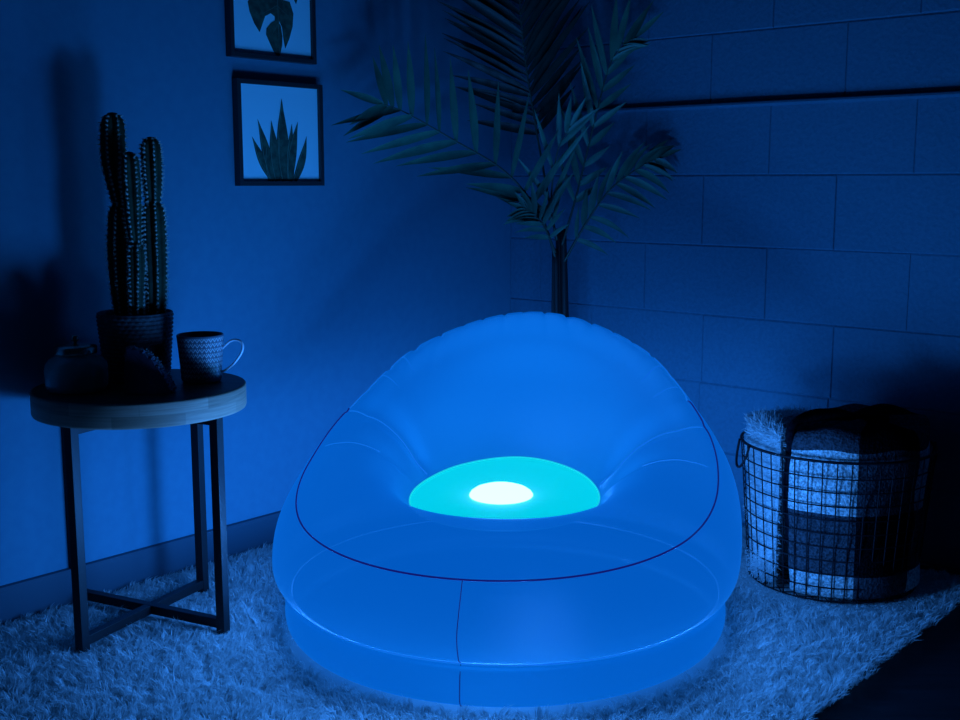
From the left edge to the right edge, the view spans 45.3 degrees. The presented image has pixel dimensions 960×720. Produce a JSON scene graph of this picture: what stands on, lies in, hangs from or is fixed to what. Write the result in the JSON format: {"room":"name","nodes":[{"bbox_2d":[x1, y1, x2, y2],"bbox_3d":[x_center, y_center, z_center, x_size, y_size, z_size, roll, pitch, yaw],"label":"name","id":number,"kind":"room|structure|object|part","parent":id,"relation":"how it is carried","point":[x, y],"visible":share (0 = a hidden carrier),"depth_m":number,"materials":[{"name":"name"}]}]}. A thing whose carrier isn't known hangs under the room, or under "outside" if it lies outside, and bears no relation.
{"room":"living room","nodes":[
{"label":"living room","id":0,"kind":"room"},
{"bbox_2d":[96,308,173,383],"bbox_3d":[-0.785,-0.033,2.628,0.171,0.156,0.171,0,9,0],"label":"woven pot","id":1,"kind":"object","parent":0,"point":[151,329],"depth_m":2.56,"materials":[{"name":"brown wicker"}]},
{"bbox_2d":[0,0,514,585],"bbox_3d":[-1.405,-0.591,2.180,0.150,2.500,4.800,8,12,41],"label":"wall","id":2,"kind":"structure","parent":0,"point":[323,289],"depth_m":2.95,"materials":[{"name":"paint"}]},
{"bbox_2d":[0,510,280,624],"bbox_3d":[-1.411,0.618,2.235,0.014,0.096,4.595,8,12,41],"label":"baseboard","id":3,"kind":"structure","parent":2,"relation":"attached to","point":[35,594],"depth_m":2.84,"materials":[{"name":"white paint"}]},
{"bbox_2d":[224,0,316,64],"bbox_3d":[-0.542,-0.985,2.982,0.022,0.406,0.282,8,12,41],"label":"framed print","id":4,"kind":"object","parent":2,"relation":"attached to","point":[270,30],"visible":1,"depth_m":3.00,"materials":[{"name":"grey wood"}]},
{"bbox_2d":[232,78,324,185],"bbox_3d":[-0.531,-0.600,3.054,0.022,0.272,0.286,8,12,41],"label":"framed print","id":5,"kind":"object","parent":2,"relation":"attached to","point":[278,131],"visible":1,"depth_m":3.04,"materials":[{"name":"grey wood"}]},
{"bbox_2d":[510,0,959,572],"bbox_3d":[1.884,-0.679,2.318,4.600,2.633,0.179,8,12,41],"label":"wall","id":6,"kind":"structure","parent":0,"point":[803,246],"depth_m":3.18,"materials":[{"name":"white brick"}]},
{"bbox_2d":[742,526,959,719],"bbox_3d":[0.305,0.924,0.897,4.800,0.100,4.800,8,12,41],"label":"floor","id":7,"kind":"structure","parent":0,"point":[921,681],"depth_m":2.32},
{"bbox_2d":[0,526,959,719],"bbox_3d":[-0.264,0.636,2.305,1.625,0.038,2.910,8,12,41],"label":"shag rug","id":8,"kind":"object","parent":7,"relation":"on","point":[776,655],"visible":0.47,"depth_m":2.37,"materials":[{"name":"grey carpet"}]},
{"bbox_2d":[30,369,246,653],"bbox_3d":[-0.756,0.324,2.602,0.461,0.543,0.461,0,9,0],"label":"side table","id":9,"kind":"object","parent":8,"relation":"on","point":[196,405],"visible":0.84,"depth_m":2.47,"materials":[{"name":"wood"}]},
{"bbox_3d":[-0.964,0.334,2.710,0.021,0.490,0.021,4,10,26],"label":"leg","id":10,"kind":"part","parent":9,"relation":"part of","materials":[{"name":"black metal"}]},
{"bbox_2d":[44,335,108,394],"bbox_3d":[-0.874,0.006,2.488,0.133,0.122,0.133,0,9,0],"label":"glass jar","id":11,"kind":"object","parent":9,"relation":"on","point":[75,368],"visible":1,"depth_m":2.44,"materials":[{"name":"teal"}]},
{"bbox_3d":[-0.874,-0.045,2.480,0.018,0.020,0.018,0,9,0],"label":"knob","id":12,"kind":"part","parent":11,"relation":"part of","materials":[{"name":"clear glass"}]},
{"bbox_3d":[-0.874,-0.026,2.483,0.090,0.021,0.090,0,9,0],"label":"lid","id":13,"kind":"part","parent":11,"relation":"part of","materials":[{"name":"clear glass"}]},
{"bbox_3d":[-0.848,0.380,2.418,0.021,0.490,0.021,4,10,26],"label":"leg","id":14,"kind":"part","parent":9,"relation":"part of","materials":[{"name":"black metal"}]},
{"bbox_2d":[96,112,173,383],"bbox_3d":[-0.785,-0.253,2.594,0.171,0.600,0.171,-3,9,-21],"label":"potted cactus","id":15,"kind":"object","parent":9,"relation":"on","point":[137,234],"visible":0.93,"depth_m":2.56,"materials":[{"name":"plant"}]},
{"bbox_3d":[-0.814,-0.439,2.565,0.060,0.223,0.056,0,9,0],"label":"stem","id":16,"kind":"part","parent":15,"relation":"part of","materials":[{"name":"green plant"}]},
{"bbox_3d":[-0.809,-0.220,2.590,0.059,0.273,0.057,0,9,0],"label":"stem","id":17,"kind":"part","parent":15,"relation":"part of","materials":[{"name":"green plant"}]},
{"bbox_3d":[-0.768,-0.348,2.539,0.042,0.221,0.044,0,9,0],"label":"stem","id":18,"kind":"part","parent":15,"relation":"part of","materials":[{"name":"green plant"}]},
{"bbox_3d":[-0.762,-0.172,2.562,0.041,0.186,0.038,0,9,0],"label":"stem","id":19,"kind":"part","parent":15,"relation":"part of","materials":[{"name":"green plant"}]},
{"bbox_3d":[-0.734,-0.414,2.576,0.049,0.169,0.048,0,9,0],"label":"stem","id":20,"kind":"part","parent":15,"relation":"part of","materials":[{"name":"green plant"}]},
{"bbox_3d":[-0.735,-0.224,2.606,0.058,0.276,0.056,0,9,0],"label":"stem","id":21,"kind":"part","parent":15,"relation":"part of","materials":[{"name":"green plant"}]},
{"bbox_2d":[124,345,177,393],"bbox_3d":[-0.708,0.018,2.474,0.106,0.100,0.056,0,9,0],"label":"stone","id":22,"kind":"object","parent":9,"relation":"on","point":[144,373],"visible":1,"depth_m":2.45,"materials":[{"name":"clear stone"}]},
{"bbox_3d":[-0.678,0.324,2.777,0.021,0.490,0.021,4,10,24],"label":"leg","id":23,"kind":"part","parent":9,"relation":"part of","materials":[{"name":"black metal"}]},
{"bbox_2d":[176,331,243,383],"bbox_3d":[-0.618,-0.004,2.594,0.140,0.108,0.105,6,11,36],"label":"coffee mug","id":24,"kind":"object","parent":9,"relation":"on","point":[200,353],"visible":1,"depth_m":2.57,"materials":[{"name":"grey ceramic"}]},
{"bbox_3d":[-0.560,-0.009,2.599,0.058,0.080,0.007,2,9,12],"label":"handle","id":25,"kind":"part","parent":24,"relation":"part of","materials":[{"name":"white ceramic"}]},
{"bbox_3d":[-0.570,0.364,2.518,0.021,0.490,0.021,4,10,25],"label":"leg","id":26,"kind":"part","parent":9,"relation":"part of","materials":[{"name":"black metal"}]},
{"bbox_2d":[272,312,741,707],"bbox_3d":[0.058,0.262,2.599,1.050,0.663,1.050,-5,10,-32],"label":"chair","id":27,"kind":"object","parent":8,"relation":"on","point":[526,509],"visible":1,"depth_m":2.36,"materials":[{"name":"plastic"}]},
{"bbox_3d":[0.110,0.081,2.798,0.869,0.366,0.318,2,9,13],"label":"backrest","id":28,"kind":"part","parent":27,"relation":"part of","materials":[{"name":"plastic"}]},
{"bbox_2d":[333,0,680,316],"bbox_3d":[0.051,-0.425,3.373,1.025,1.808,0.342,-3,9,-17],"label":"potted palm","id":29,"kind":"object","parent":8,"relation":"on","point":[538,44],"visible":0.84,"depth_m":3.35,"materials":[{"name":"green plant"}]},
{"bbox_2d":[735,429,937,603],"bbox_3d":[0.888,0.372,2.889,0.505,0.350,0.471,0,9,0],"label":"wire basket","id":30,"kind":"object","parent":8,"relation":"on","point":[932,460],"visible":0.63,"depth_m":2.72,"materials":[{"name":"black metal"}]},
{"bbox_3d":[0.646,0.234,2.846,0.021,0.065,0.082,-1,9,-5],"label":"handle","id":31,"kind":"part","parent":30,"relation":"part of","materials":[{"name":"black metal"}]},
{"bbox_2d":[742,404,826,586],"bbox_3d":[0.764,0.328,2.945,0.214,0.444,0.434,6,11,34],"label":"throw","id":32,"kind":"object","parent":30,"relation":"in","point":[767,429],"visible":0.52,"depth_m":2.83,"materials":[{"name":"white fur"}]},
{"bbox_2d":[783,403,930,599],"bbox_3d":[0.931,0.325,2.848,0.331,0.438,0.411,3,9,19],"label":"throw","id":33,"kind":"object","parent":30,"relation":"in","point":[854,432],"visible":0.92,"depth_m":2.70,"materials":[{"name":"fabric"}]}
]}

